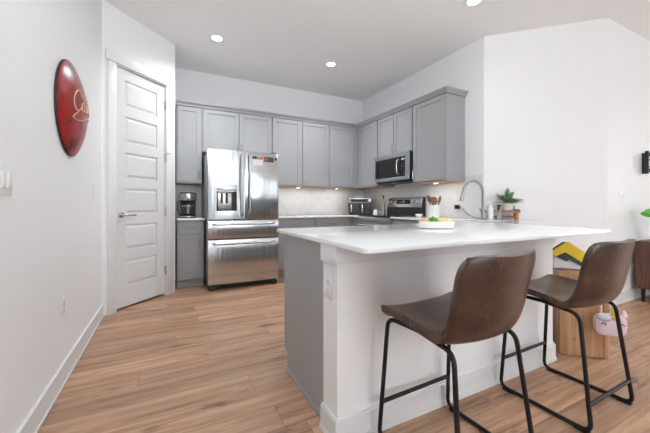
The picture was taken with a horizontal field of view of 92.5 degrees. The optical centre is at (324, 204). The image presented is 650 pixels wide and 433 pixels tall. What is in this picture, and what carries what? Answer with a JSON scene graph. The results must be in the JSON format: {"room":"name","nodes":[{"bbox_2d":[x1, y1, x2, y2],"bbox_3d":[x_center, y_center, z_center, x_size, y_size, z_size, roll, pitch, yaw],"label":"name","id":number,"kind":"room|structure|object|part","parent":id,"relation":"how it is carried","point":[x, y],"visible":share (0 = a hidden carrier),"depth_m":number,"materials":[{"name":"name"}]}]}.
{"room":"kitchen","nodes":[
{"label":"kitchen","id":0,"kind":"room"},
{"bbox_2d":[0,0,101,432],"bbox_3d":[-0.769,-0.445,0.140,0.120,3.030,9.182,0,0,-27],"label":"wall","id":1,"kind":"structure","parent":0,"point":[51,223],"depth_m":1.57,"materials":[{"name":"white paint"}]},
{"bbox_2d":[0,163,11,194],"bbox_3d":[-1.229,-0.096,1.197,0.012,0.118,0.122,0,0,-27],"label":"light switch","id":2,"kind":"object","parent":1,"relation":"attached to","point":[5,170],"visible":1,"depth_m":1.20,"materials":[{"name":"white plastic"}]},
{"bbox_2d":[16,304,103,432],"bbox_3d":[-0.404,1.009,-0.428,0.020,0.122,7.599,0,0,-27],"label":"baseboard","id":3,"kind":"structure","parent":1,"relation":"attached to","point":[34,420],"depth_m":1.75,"materials":[{"name":"white paint"}]},
{"bbox_2d":[60,296,64,318],"bbox_3d":[-1.565,0.615,1.860,0.009,0.118,0.075,0,0,-27],"label":"wall outlet","id":4,"kind":"object","parent":1,"relation":"attached to","point":[62,301],"visible":1,"depth_m":1.84,"materials":[{"name":"white plastic"}]},
{"bbox_2d":[54,59,88,156],"bbox_3d":[-1.603,-0.605,2.028,0.091,0.593,0.658,0,0,-27],"label":"wall sign","id":5,"kind":"object","parent":1,"relation":"attached to","point":[71,109],"visible":1,"depth_m":1.85,"materials":[{"name":"red metal"}]},
{"bbox_2d":[102,0,174,315],"bbox_3d":[-2.039,-0.445,3.412,0.115,3.030,0.908,0,0,18],"label":"wall","id":6,"kind":"structure","parent":0,"point":[122,34],"depth_m":3.17,"materials":[{"name":"white paint"}]},
{"bbox_2d":[105,48,174,314],"bbox_3d":[-2.018,-0.217,3.410,0.126,2.575,0.850,0,0,18],"label":"trim","id":7,"kind":"structure","parent":6,"relation":"attached to","point":[113,58],"depth_m":3.09,"materials":[{"name":"white paint"}]},
{"bbox_2d":[117,66,169,308],"bbox_3d":[-1.974,-0.170,3.407,0.110,2.436,0.648,0,0,18],"label":"door","id":8,"kind":"structure","parent":6,"relation":"in","point":[141,102],"depth_m":3.37,"materials":[{"name":"white paint"}]},
{"bbox_3d":[-2.024,0.105,3.192,0.070,0.062,0.152,0,0,18],"label":"handle","id":9,"kind":"part","parent":8,"relation":"part of","materials":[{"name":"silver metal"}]},
{"bbox_2d":[175,68,362,278],"bbox_3d":[-0.981,-0.445,5.107,3.976,3.030,0.120,0,0,-27],"label":"wall","id":10,"kind":"structure","parent":0,"point":[194,86],"depth_m":4.97,"materials":[{"name":"white paint"}]},
{"bbox_2d":[175,184,200,216],"bbox_3d":[-1.996,-0.056,4.523,0.351,0.465,0.008,0,0,-27],"label":"backsplash","id":11,"kind":"structure","parent":10,"relation":"attached to","point":[178,188],"depth_m":4.53,"materials":[{"name":"white tile"}]},
{"bbox_2d":[176,105,201,184],"bbox_3d":[-1.909,-0.809,4.359,0.317,1.051,0.378,0,0,-27],"label":"upper cabinet","id":12,"kind":"object","parent":10,"relation":"attached to","point":[188,119],"visible":1,"depth_m":4.23,"materials":[{"name":"grey paint"}]},
{"bbox_2d":[202,108,271,154],"bbox_3d":[-1.320,-1.032,4.657,0.997,0.605,0.378,0,0,-27],"label":"upper cabinet","id":13,"kind":"object","parent":10,"relation":"attached to","point":[224,130],"visible":0.73,"depth_m":4.50,"materials":[{"name":"grey paint"}]},
{"bbox_3d":[-1.472,-1.032,4.417,0.480,0.581,0.020,0,0,-27],"label":"door","id":14,"kind":"part","parent":13,"relation":"part of","materials":[{"name":"grey paint"}]},
{"bbox_3d":[-1.032,-1.032,4.638,0.475,0.581,0.020,0,0,-27],"label":"door","id":15,"kind":"part","parent":13,"relation":"part of","materials":[{"name":"grey paint"}]},
{"bbox_2d":[272,117,327,187],"bbox_3d":[-0.440,-0.809,5.100,0.968,1.051,0.378,0,0,-27],"label":"upper cabinet","id":16,"kind":"object","parent":10,"relation":"attached to","point":[301,147],"visible":0.9,"depth_m":4.97,"materials":[{"name":"grey paint"}]},
{"bbox_3d":[-0.595,-0.812,4.859,0.458,1.021,0.020,0,0,-27],"label":"door","id":17,"kind":"part","parent":16,"relation":"part of","materials":[{"name":"grey paint"}]},
{"bbox_3d":[-0.156,-0.812,5.080,0.453,1.021,0.020,0,0,-27],"label":"door","id":18,"kind":"part","parent":16,"relation":"part of","materials":[{"name":"grey paint"}]},
{"bbox_2d":[176,86,468,127],"bbox_3d":[-0.187,-1.365,4.135,3.191,0.057,2.329,0,0,-27],"label":"crown molding","id":19,"kind":"structure","parent":16,"relation":"attached to","point":[447,89],"depth_m":4.47,"materials":[{"name":"grey paint"}]},
{"bbox_2d":[278,187,362,214],"bbox_3d":[-0.133,-0.052,5.463,1.883,0.459,0.008,0,0,-27],"label":"backsplash","id":20,"kind":"structure","parent":10,"relation":"attached to","point":[291,201],"depth_m":5.43,"materials":[{"name":"white tile"}]},
{"bbox_2d":[322,125,363,189],"bbox_3d":[0.397,-0.809,5.522,0.900,1.051,0.378,0,0,-27],"label":"upper cabinet","id":21,"kind":"object","parent":10,"relation":"attached to","point":[342,141],"visible":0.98,"depth_m":5.32,"materials":[{"name":"grey paint"}]},
{"bbox_3d":[0.290,-0.812,5.305,0.474,1.021,0.020,0,0,-27],"label":"door","id":22,"kind":"part","parent":21,"relation":"part of","materials":[{"name":"grey paint"}]},
{"bbox_2d":[38,277,649,432],"bbox_3d":[3.107,1.120,2.095,8.804,0.100,9.182,0,0,-27],"label":"floor","id":23,"kind":"structure","parent":0,"point":[195,359],"depth_m":1.88,"materials":[{"name":"brown wood"}]},
{"bbox_2d":[176,220,203,287],"bbox_3d":[-1.848,0.635,4.239,0.318,0.869,0.648,0,0,-27],"label":"base cabinet","id":24,"kind":"object","parent":23,"relation":"on","point":[189,233],"visible":1,"depth_m":3.99,"materials":[{"name":"grey paint"}]},
{"bbox_3d":[-1.726,0.297,3.986,0.272,0.165,0.020,0,0,-27],"label":"drawer","id":25,"kind":"part","parent":24,"relation":"part of","materials":[{"name":"grey paint"}]},
{"bbox_3d":[-1.726,0.673,3.986,0.272,0.557,0.020,0,0,-27],"label":"door","id":26,"kind":"part","parent":24,"relation":"part of","materials":[{"name":"grey paint"}]},
{"bbox_2d":[176,217,204,220],"bbox_3d":[-1.842,0.190,4.240,0.330,0.023,0.650,0,0,-27],"label":"countertop","id":27,"kind":"structure","parent":24,"relation":"on","point":[177,218],"depth_m":3.97,"materials":[{"name":"white stone"}]},
{"bbox_2d":[177,192,196,217],"bbox_3d":[-1.868,0.006,4.206,0.245,0.341,0.260,0,0,-23],"label":"coffee maker","id":28,"kind":"object","parent":27,"relation":"on","point":[188,199],"visible":1,"depth_m":4.15,"materials":[{"name":"black plastic"}]},
{"bbox_3d":[-1.890,-0.003,4.302,0.191,0.301,0.065,0,0,-23],"label":"water tank","id":29,"kind":"part","parent":28,"relation":"part of","materials":[{"name":"black plastic"}]},
{"bbox_2d":[202,148,277,290],"bbox_3d":[-1.206,0.184,4.358,0.898,1.772,0.942,0,0,-27],"label":"refrigerator","id":30,"kind":"object","parent":23,"relation":"on","point":[240,197],"visible":0.99,"depth_m":3.99,"materials":[{"name":"grey metal"}]},
{"bbox_3d":[-1.243,-0.250,3.934,0.449,0.870,0.075,0,0,-27],"label":"door","id":31,"kind":"part","parent":30,"relation":"part of","materials":[{"name":"metal"}]},
{"bbox_3d":[-1.230,-0.209,3.900,0.247,0.081,0.010,0,0,-27],"label":"control panel","id":32,"kind":"part","parent":30,"relation":"part of","materials":[{"name":"metal"}]},
{"bbox_3d":[-1.043,0.719,4.035,0.898,0.553,0.075,0,0,-27],"label":"drawer","id":33,"kind":"part","parent":30,"relation":"part of","materials":[{"name":"metal"}]},
{"bbox_3d":[-1.043,0.314,4.035,0.898,0.223,0.075,0,0,-27],"label":"drawer","id":34,"kind":"part","parent":30,"relation":"part of","materials":[{"name":"metal"}]},
{"bbox_3d":[-1.050,-0.250,3.953,0.026,0.813,0.079,0,0,-27],"label":"handle","id":35,"kind":"part","parent":30,"relation":"part of","materials":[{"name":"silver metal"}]},
{"bbox_3d":[-1.013,0.485,3.976,0.800,0.024,0.080,0,0,-27],"label":"handle","id":36,"kind":"part","parent":30,"relation":"part of","materials":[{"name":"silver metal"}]},
{"bbox_3d":[-1.013,0.245,3.976,0.800,0.024,0.080,0,0,-27],"label":"handle","id":37,"kind":"part","parent":30,"relation":"part of","materials":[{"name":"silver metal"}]},
{"bbox_3d":[-0.967,-0.250,3.995,0.026,0.813,0.079,0,0,-27],"label":"handle","id":38,"kind":"part","parent":30,"relation":"part of","materials":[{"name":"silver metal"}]},
{"bbox_2d":[252,159,262,165],"bbox_3d":[-0.882,-0.552,4.073,0.135,0.075,0.002,0,0,-27],"label":"note card","id":39,"kind":"object","parent":30,"relation":"attached to","point":[254,161],"visible":1,"depth_m":4.07,"materials":[{"name":"white paper"}]},
{"bbox_3d":[-0.840,-0.250,4.138,0.443,0.870,0.075,0,0,-27],"label":"door","id":40,"kind":"part","parent":30,"relation":"part of","materials":[{"name":"metal"}]},
{"bbox_2d":[264,157,273,161],"bbox_3d":[-0.743,-0.598,4.141,0.130,0.064,0.008,0,0,-27],"label":"photo magnet","id":41,"kind":"object","parent":30,"relation":"attached to","point":[266,159],"visible":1,"depth_m":4.13,"materials":[{"name":"brown"}]},
{"bbox_2d":[276,218,313,276],"bbox_3d":[-0.560,0.635,4.889,0.603,0.869,0.648,0,0,-27],"label":"base cabinet","id":42,"kind":"object","parent":23,"relation":"on","point":[283,222],"visible":0.17,"depth_m":4.56,"materials":[{"name":"grey paint"}]},
{"bbox_3d":[-0.563,0.673,4.572,0.282,0.557,0.020,0,0,-27],"label":"door","id":43,"kind":"part","parent":42,"relation":"part of","materials":[{"name":"grey paint"}]},
{"bbox_3d":[-0.433,0.297,4.638,0.573,0.165,0.020,0,0,-27],"label":"drawer","id":44,"kind":"part","parent":42,"relation":"part of","materials":[{"name":"grey paint"}]},
{"bbox_2d":[284,234,322,416],"bbox_3d":[0.449,0.628,2.107,1.340,0.884,0.653,0,0,-27],"label":"base cabinet","id":45,"kind":"object","parent":23,"relation":"on","point":[303,264],"visible":0.18,"depth_m":1.76,"materials":[{"name":"grey paint"}]},
{"bbox_3d":[-0.123,1.060,1.764,0.010,0.020,0.553,0,0,-27],"label":"shoe moulding","id":46,"kind":"part","parent":45,"relation":"part of","materials":[{"name":"grey paint"}]},
{"bbox_2d":[277,216,610,253],"bbox_3d":[0.952,0.175,2.874,2.978,0.022,2.338,0,0,-27],"label":"countertop","id":47,"kind":"structure","parent":45,"relation":"on","point":[368,239],"depth_m":1.78,"materials":[{"name":"white stone"}]},
{"bbox_2d":[428,205,438,218],"bbox_3d":[1.288,0.085,3.685,0.126,0.157,0.126,0,0,-27],"label":"utensil crock","id":48,"kind":"object","parent":47,"relation":"on","point":[433,210],"visible":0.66,"depth_m":3.63,"materials":[{"name":"white ceramic"}]},
{"bbox_2d":[418,221,454,228],"bbox_3d":[0.768,0.139,2.152,0.234,0.049,0.152,0,0,0],"label":"dish","id":49,"kind":"object","parent":47,"relation":"on","point":[422,224],"visible":0.89,"depth_m":2.08,"materials":[{"name":"white ceramic"}]},
{"bbox_2d":[428,216,437,221],"bbox_3d":[0.744,0.113,2.154,0.062,0.067,0.062,0,0,-45],"label":"pepper","id":50,"kind":"object","parent":49,"relation":"in","point":[431,219],"visible":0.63,"depth_m":2.13,"materials":[{"name":"green food"}]},
{"bbox_2d":[459,180,485,219],"bbox_3d":[1.595,-0.053,3.391,0.283,0.432,0.110,0,0,0],"label":"faucet","id":51,"kind":"object","parent":47,"relation":"on","point":[482,211],"visible":1,"depth_m":3.35,"materials":[{"name":"silver metal"}]},
{"bbox_2d":[487,202,492,219],"bbox_3d":[1.782,0.066,3.357,0.061,0.195,0.061,0,0,18],"label":"soap dispenser","id":52,"kind":"object","parent":47,"relation":"on","point":[490,209],"visible":1,"depth_m":3.34,"materials":[{"name":"white plastic"}]},
{"bbox_2d":[497,207,501,219],"bbox_3d":[1.864,0.093,3.332,0.044,0.140,0.044,0,0,-27],"label":"dish brush","id":53,"kind":"object","parent":47,"relation":"on","point":[499,217],"visible":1,"depth_m":3.32,"materials":[{"name":"grey plastic"}]},
{"bbox_2d":[485,210,520,219],"bbox_3d":[1.980,0.114,3.475,0.330,0.098,0.110,0,0,18],"label":"wooden riser","id":54,"kind":"object","parent":47,"relation":"on","point":[516,212],"visible":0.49,"depth_m":3.41,"materials":[{"name":"brown wood"}]},
{"bbox_2d":[502,203,512,209],"bbox_3d":[2.028,0.025,3.459,0.110,0.079,0.110,0,0,18],"label":"pot","id":55,"kind":"object","parent":54,"relation":"on","point":[506,206],"depth_m":3.42,"materials":[{"name":"white ceramic"}]},
{"bbox_2d":[496,188,522,209],"bbox_3d":[2.015,-0.062,3.415,0.323,0.254,0.248,0,0,18],"label":"potted fern","id":56,"kind":"object","parent":54,"relation":"on","point":[507,203],"visible":1,"depth_m":3.42,"materials":[{"name":"green plant"}]},
{"bbox_2d":[314,217,352,226],"bbox_3d":[0.285,0.635,5.315,1.286,0.869,0.648,0,0,-27],"label":"base cabinet","id":57,"kind":"object","parent":23,"relation":"on","point":[330,221],"visible":0.16,"depth_m":4.91,"materials":[{"name":"grey paint"}]},
{"bbox_2d":[276,214,372,218],"bbox_3d":[0.056,0.190,5.080,1.905,0.023,0.858,0,0,-27],"label":"countertop","id":58,"kind":"structure","parent":57,"relation":"on","point":[330,215],"depth_m":4.97,"materials":[{"name":"white stone"}]},
{"bbox_2d":[348,197,370,214],"bbox_3d":[0.606,0.023,5.451,0.390,0.308,0.355,0,0,5],"label":"air fryer","id":59,"kind":"object","parent":58,"relation":"on","point":[356,205],"visible":1,"depth_m":5.31,"materials":[{"name":"grey plastic"}]},
{"bbox_3d":[0.499,0.063,5.332,0.182,0.168,0.030,0,0,5],"label":"drawer","id":60,"kind":"part","parent":59,"relation":"part of","materials":[{"name":"grey plastic"}]},
{"bbox_3d":[0.595,-0.071,5.326,0.380,0.087,0.026,0,0,5],"label":"control panel","id":61,"kind":"part","parent":59,"relation":"part of","materials":[{"name":"metal"}]},
{"bbox_3d":[0.690,0.063,5.315,0.182,0.168,0.030,0,0,5],"label":"drawer","id":62,"kind":"part","parent":59,"relation":"part of","materials":[{"name":"grey plastic"}]},
{"bbox_2d":[381,195,384,214],"bbox_3d":[0.959,0.013,5.115,0.066,0.328,0.066,0,0,-27],"label":"oil bottle","id":63,"kind":"object","parent":58,"relation":"on","point":[383,202],"visible":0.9,"depth_m":5.09,"materials":[{"name":"beige glass"}]},
{"bbox_2d":[353,217,357,225],"bbox_3d":[0.776,0.635,5.109,0.595,0.869,0.264,0,0,-27],"label":"base cabinet","id":64,"kind":"object","parent":23,"relation":"on","point":[355,219],"visible":0.02,"depth_m":5.01,"materials":[{"name":"grey paint"}]},
{"bbox_2d":[357,197,425,225],"bbox_3d":[0.947,0.482,4.615,0.716,1.175,0.764,0,0,-27],"label":"range","id":65,"kind":"object","parent":23,"relation":"on","point":[397,207],"visible":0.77,"depth_m":4.58,"materials":[{"name":"grey metal"}]},
{"bbox_3d":[0.702,0.575,4.491,0.045,0.610,0.756,0,0,-27],"label":"oven door","id":66,"kind":"part","parent":65,"relation":"part of","materials":[{"name":"metal"}]},
{"bbox_3d":[0.704,0.223,4.492,0.041,0.085,0.756,0,0,-27],"label":"trim","id":67,"kind":"part","parent":65,"relation":"part of","materials":[{"name":"metal"}]},
{"bbox_2d":[358,214,407,217],"bbox_3d":[0.939,0.169,4.611,0.565,0.016,0.764,0,0,-27],"label":"cooktop","id":68,"kind":"object","parent":65,"relation":"in","point":[385,215],"depth_m":4.58,"materials":[{"name":"black glass"}]},
{"bbox_3d":[1.204,-0.031,4.745,0.039,0.144,0.756,0,0,-27],"label":"control panel","id":69,"kind":"part","parent":65,"relation":"part of","materials":[{"name":"metal"}]},
{"bbox_2d":[394,219,420,223],"bbox_3d":[1.339,0.628,3.934,0.648,0.884,0.780,0,0,-27],"label":"base cabinet","id":70,"kind":"object","parent":23,"relation":"on","point":[396,221],"visible":0.03,"depth_m":3.95,"materials":[{"name":"grey paint"}]},
{"bbox_3d":[1.088,0.297,3.808,0.020,0.165,0.750,0,0,-27],"label":"drawer","id":71,"kind":"part","parent":70,"relation":"part of","materials":[{"name":"grey paint"}]},
{"bbox_2d":[378,250,535,432],"bbox_3d":[0.565,0.623,1.320,0.484,0.894,0.500,0,0,-29],"label":"bar stool","id":72,"kind":"object","parent":23,"relation":"on","point":[487,298],"visible":1,"depth_m":1.12,"materials":[{"name":"brown leather"}]},
{"bbox_3d":[0.266,0.785,1.415,0.053,0.461,0.020,0,0,26],"label":"leg","id":73,"kind":"part","parent":72,"relation":"part of","materials":[{"name":"black metal"}]},
{"bbox_3d":[0.330,0.529,1.346,0.020,0.054,0.175,0,0,-38],"label":"seat rail","id":74,"kind":"part","parent":72,"relation":"part of","materials":[{"name":"black metal"}]},
{"bbox_3d":[0.425,0.544,1.189,0.021,0.073,0.196,0,0,-25],"label":"seat rail","id":75,"kind":"part","parent":72,"relation":"part of","materials":[{"name":"black metal"}]},
{"bbox_3d":[0.645,0.785,1.623,0.020,0.461,0.053,0,0,6],"label":"leg","id":76,"kind":"part","parent":72,"relation":"part of","materials":[{"name":"black metal"}]},
{"bbox_3d":[0.459,0.797,1.078,0.019,0.439,0.079,0,0,3],"label":"leg","id":77,"kind":"part","parent":72,"relation":"part of","materials":[{"name":"black metal"}]},
{"bbox_3d":[0.750,0.544,1.368,0.021,0.073,0.196,0,0,-33],"label":"seat rail","id":78,"kind":"part","parent":72,"relation":"part of","materials":[{"name":"black metal"}]},
{"bbox_3d":[0.826,0.797,1.279,0.079,0.439,0.019,0,0,30],"label":"leg","id":79,"kind":"part","parent":72,"relation":"part of","materials":[{"name":"black metal"}]},
{"bbox_2d":[499,239,635,432],"bbox_3d":[1.346,0.623,1.718,0.484,0.894,0.500,0,0,-28],"label":"bar stool","id":80,"kind":"object","parent":23,"relation":"on","point":[605,265],"visible":0.8,"depth_m":1.52,"materials":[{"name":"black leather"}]},
{"bbox_3d":[1.049,0.785,1.817,0.053,0.461,0.020,0,0,27],"label":"leg","id":81,"kind":"part","parent":80,"relation":"part of","materials":[{"name":"black metal"}]},
{"bbox_3d":[1.112,0.529,1.748,0.020,0.054,0.175,0,0,-37],"label":"seat rail","id":82,"kind":"part","parent":80,"relation":"part of","materials":[{"name":"black metal"}]},
{"bbox_3d":[1.432,0.785,2.019,0.020,0.461,0.053,0,0,7],"label":"leg","id":83,"kind":"part","parent":80,"relation":"part of","materials":[{"name":"black metal"}]},
{"bbox_3d":[1.204,0.544,1.589,0.021,0.073,0.196,0,0,-24],"label":"seat rail","id":84,"kind":"part","parent":80,"relation":"part of","materials":[{"name":"black metal"}]},
{"bbox_3d":[1.236,0.797,1.477,0.019,0.439,0.079,0,0,4],"label":"leg","id":85,"kind":"part","parent":80,"relation":"part of","materials":[{"name":"black metal"}]},
{"bbox_3d":[1.532,0.544,1.762,0.021,0.073,0.196,0,0,-32],"label":"seat rail","id":86,"kind":"part","parent":80,"relation":"part of","materials":[{"name":"black metal"}]},
{"bbox_3d":[1.606,0.797,1.672,0.079,0.439,0.019,0,0,31],"label":"leg","id":87,"kind":"part","parent":80,"relation":"part of","materials":[{"name":"black metal"}]},
{"bbox_2d":[553,268,609,359],"bbox_3d":[1.862,0.775,2.308,0.288,0.590,0.260,0,0,18],"label":"crate","id":88,"kind":"object","parent":23,"relation":"on","point":[566,338],"visible":0.36,"depth_m":2.20,"materials":[{"name":"brown wood"}]},
{"bbox_3d":[1.862,0.496,2.307,0.250,0.023,0.220,0,0,18],"label":"lid","id":89,"kind":"part","parent":88,"relation":"part of","materials":[{"name":"brown wood"}]},
{"bbox_2d":[553,242,584,268],"bbox_3d":[1.859,0.378,2.338,0.301,0.199,0.110,0,0,18],"label":"house","id":90,"kind":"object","parent":88,"relation":"on","point":[566,255],"visible":0.69,"depth_m":2.31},
{"bbox_2d":[593,300,627,335],"bbox_3d":[1.904,0.671,2.079,0.189,0.402,0.079,0,0,15],"label":"purse","id":91,"kind":"object","parent":88,"relation":"hanging from","point":[603,323],"visible":0.67,"depth_m":2.06,"materials":[{"name":"pink fabric"}]},
{"bbox_2d":[635,239,649,301],"bbox_3d":[4.257,0.736,3.595,1.608,0.668,0.476,0,0,-27],"label":"sideboard","id":92,"kind":"object","parent":23,"relation":"on","point":[642,247],"visible":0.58,"depth_m":3.40,"materials":[{"name":"brown wood"}]},
{"bbox_3d":[3.510,0.993,3.433,0.042,0.155,0.040,0,0,-27],"label":"leg","id":93,"kind":"part","parent":92,"relation":"part of","materials":[{"name":"black"}]},
{"bbox_2d":[640,209,649,216],"bbox_3d":[3.647,0.187,3.301,0.485,0.428,0.435,0,0,-27],"label":"plant","id":94,"kind":"object","parent":92,"relation":"on","point":[646,213],"visible":1,"depth_m":3.42,"materials":[{"name":"green plant"}]},
{"bbox_2d":[105,0,649,100],"bbox_3d":[3.107,-2.010,2.095,8.804,0.100,9.182,0,0,-27],"label":"ceiling","id":95,"kind":"structure","parent":0,"point":[375,45],"depth_m":3.50,"materials":[{"name":"white paint"}]},
{"bbox_2d":[209,34,224,41],"bbox_3d":[-1.270,-1.954,3.660,0.176,0.009,0.176,0,0,-27],"label":"recessed light","id":96,"kind":"object","parent":95,"relation":"in","point":[214,37],"visible":1,"depth_m":3.66,"materials":[{"name":"white plastic"}]},
{"bbox_2d":[212,36,221,40],"bbox_3d":[-1.270,-1.957,3.660,0.117,0.003,0.117,0,0,-27],"label":"diffuser","id":97,"kind":"object","parent":96,"relation":"attached to","point":[214,38],"depth_m":3.67,"materials":[{"name":"white plastic"}]},
{"bbox_2d":[325,61,336,66],"bbox_3d":[0.083,-1.954,4.343,0.176,0.009,0.176,0,0,-27],"label":"recessed light","id":98,"kind":"object","parent":95,"relation":"in","point":[330,63],"visible":1,"depth_m":4.34,"materials":[{"name":"white plastic"}]},
{"bbox_2d":[464,0,483,6],"bbox_3d":[1.434,-1.954,2.997,0.176,0.009,0.176,0,0,-27],"label":"recessed light","id":99,"kind":"object","parent":95,"relation":"in","point":[468,3],"visible":1,"depth_m":3.02,"materials":[{"name":"white plastic"}]},
{"bbox_2d":[467,0,480,4],"bbox_3d":[1.434,-1.957,2.997,0.117,0.003,0.117,0,0,-27],"label":"diffuser","id":100,"kind":"object","parent":99,"relation":"attached to","point":[469,2],"depth_m":3.01,"materials":[{"name":"white plastic"}]},
{"bbox_2d":[363,37,483,217],"bbox_3d":[1.311,-0.445,4.844,0.120,3.030,2.655,0,0,-27],"label":"wall","id":101,"kind":"structure","parent":0,"point":[463,69],"depth_m":3.88,"materials":[{"name":"white paint"}]},
{"bbox_2d":[358,120,394,188],"bbox_3d":[0.829,-0.809,5.244,0.378,1.051,0.606,0,0,-27],"label":"upper cabinet","id":102,"kind":"object","parent":101,"relation":"attached to","point":[367,134],"visible":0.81,"depth_m":5.16,"materials":[{"name":"grey paint"}]},
{"bbox_3d":[0.719,-0.812,5.138,0.020,1.021,0.487,0,0,-27],"label":"door","id":103,"kind":"part","parent":102,"relation":"part of","materials":[{"name":"grey paint"}]},
{"bbox_2d":[378,106,412,156],"bbox_3d":[1.142,-1.032,4.624,0.378,0.605,0.777,0,0,-27],"label":"upper cabinet","id":104,"kind":"object","parent":101,"relation":"attached to","point":[395,131],"visible":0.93,"depth_m":4.50,"materials":[{"name":"grey paint"}]},
{"bbox_3d":[0.925,-1.032,4.729,0.020,0.581,0.371,0,0,-27],"label":"door","id":105,"kind":"part","parent":104,"relation":"part of","materials":[{"name":"grey paint"}]},
{"bbox_2d":[374,151,412,184],"bbox_3d":[1.100,-0.521,4.606,0.467,0.411,0.765,0,0,-27],"label":"microwave","id":106,"kind":"object","parent":104,"relation":"attached to","point":[393,169],"visible":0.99,"depth_m":4.46,"materials":[{"name":"silver metal"}]},
{"bbox_3d":[0.922,-0.535,4.609,0.028,0.383,0.600,0,0,-27],"label":"door","id":107,"kind":"part","parent":106,"relation":"part of","materials":[{"name":"glass"}]},
{"bbox_3d":[1.083,-0.528,4.294,0.025,0.277,0.103,0,0,-27],"label":"control panel","id":108,"kind":"part","parent":106,"relation":"part of","materials":[{"name":"black glass"}]},
{"bbox_3d":[1.095,-0.535,4.267,0.028,0.383,0.163,0,0,-27],"label":"frame","id":109,"kind":"part","parent":106,"relation":"part of","materials":[{"name":"metal"}]},
{"bbox_3d":[1.099,-1.032,4.385,0.020,0.581,0.371,0,0,-27],"label":"door","id":110,"kind":"part","parent":104,"relation":"part of","materials":[{"name":"grey paint"}]},
{"bbox_2d":[363,175,483,217],"bbox_3d":[1.282,-0.086,4.758,0.008,0.527,2.524,0,0,-27],"label":"backsplash","id":111,"kind":"structure","parent":101,"relation":"attached to","point":[450,193],"depth_m":4.13,"materials":[{"name":"white tile"}]},
{"bbox_2d":[412,93,464,183],"bbox_3d":[1.444,-0.809,4.026,0.378,1.051,0.557,0,0,-27],"label":"upper cabinet","id":112,"kind":"object","parent":101,"relation":"attached to","point":[439,121],"visible":1,"depth_m":3.84,"materials":[{"name":"grey paint"}]},
{"bbox_3d":[1.313,-0.812,3.960,0.020,1.021,0.533,0,0,-27],"label":"door","id":113,"kind":"part","parent":112,"relation":"part of","materials":[{"name":"grey paint"}]},
{"bbox_2d":[454,205,480,218],"bbox_3d":[1.738,0.083,3.758,0.038,0.159,0.428,0,0,-23],"label":"plug","id":114,"kind":"object","parent":101,"relation":"attached to","point":[455,206],"visible":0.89,"depth_m":3.90,"materials":[{"name":"black plastic"}]},
{"bbox_2d":[323,244,552,418],"bbox_3d":[1.111,0.629,2.139,2.571,0.882,0.615,0,0,-43],"label":"wall","id":115,"kind":"structure","parent":0,"point":[354,322],"depth_m":1.52,"materials":[{"name":"white paint"}]},
{"bbox_2d":[325,272,332,300],"bbox_3d":[0.016,0.380,1.450,0.009,0.118,0.075,0,0,-27],"label":"wall outlet","id":116,"kind":"object","parent":115,"relation":"attached to","point":[328,277],"visible":1,"depth_m":1.44,"materials":[{"name":"white plastic"}]},
{"bbox_2d":[319,342,556,432],"bbox_3d":[1.105,1.012,2.091,2.568,0.116,0.559,0,0,-40],"label":"baseboard","id":117,"kind":"structure","parent":115,"relation":"attached to","point":[397,411],"depth_m":1.60,"materials":[{"name":"white paint"}]},
{"bbox_2d":[321,238,555,264],"bbox_3d":[0.847,0.227,1.852,1.869,0.081,0.151,0,0,-27],"label":"trim","id":118,"kind":"structure","parent":115,"relation":"attached to","point":[333,255],"depth_m":1.54,"materials":[{"name":"white paint"}]},
{"bbox_2d":[484,18,607,252],"bbox_3d":[2.429,-0.445,3.506,1.170,3.030,0.120,0,0,18],"label":"wall","id":119,"kind":"structure","parent":0,"point":[546,88],"depth_m":3.42,"materials":[{"name":"white paint"}]},
{"bbox_2d":[608,18,649,290],"bbox_3d":[4.725,-0.445,4.220,4.001,3.030,0.120,0,0,-27],"label":"wall","id":120,"kind":"structure","parent":0,"point":[628,52],"depth_m":3.48,"materials":[{"name":"white paint"}]},
{"bbox_2d":[620,191,622,201],"bbox_3d":[3.238,-0.087,3.396,0.078,0.118,0.012,0,0,-27],"label":"light switch","id":121,"kind":"object","parent":120,"relation":"attached to","point":[621,192],"visible":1,"depth_m":3.39,"materials":[{"name":"white plastic"}]},
{"bbox_2d":[610,287,649,306],"bbox_3d":[4.699,1.009,4.128,3.891,0.122,0.020,0,0,-27],"label":"baseboard","id":122,"kind":"structure","parent":120,"relation":"attached to","point":[633,293],"depth_m":3.46,"materials":[{"name":"white paint"}]},
{"bbox_2d":[642,151,649,173],"bbox_3d":[3.711,-0.480,3.595,0.061,0.260,0.190,0,0,33],"label":"wall bracket","id":123,"kind":"object","parent":120,"relation":"attached to","point":[645,156],"visible":1,"depth_m":3.54,"materials":[{"name":"black metal"}]},
{"bbox_3d":[3.740,-0.480,3.642,0.080,0.240,0.025,0,0,-27],"label":"wall plate","id":124,"kind":"part","parent":123,"relation":"part of","materials":[{"name":"black metal"}]},
{"bbox_3d":[3.674,-0.480,3.541,0.060,0.260,0.045,0,0,-27],"label":"head plate","id":125,"kind":"part","parent":123,"relation":"part of","materials":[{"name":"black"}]}
]}

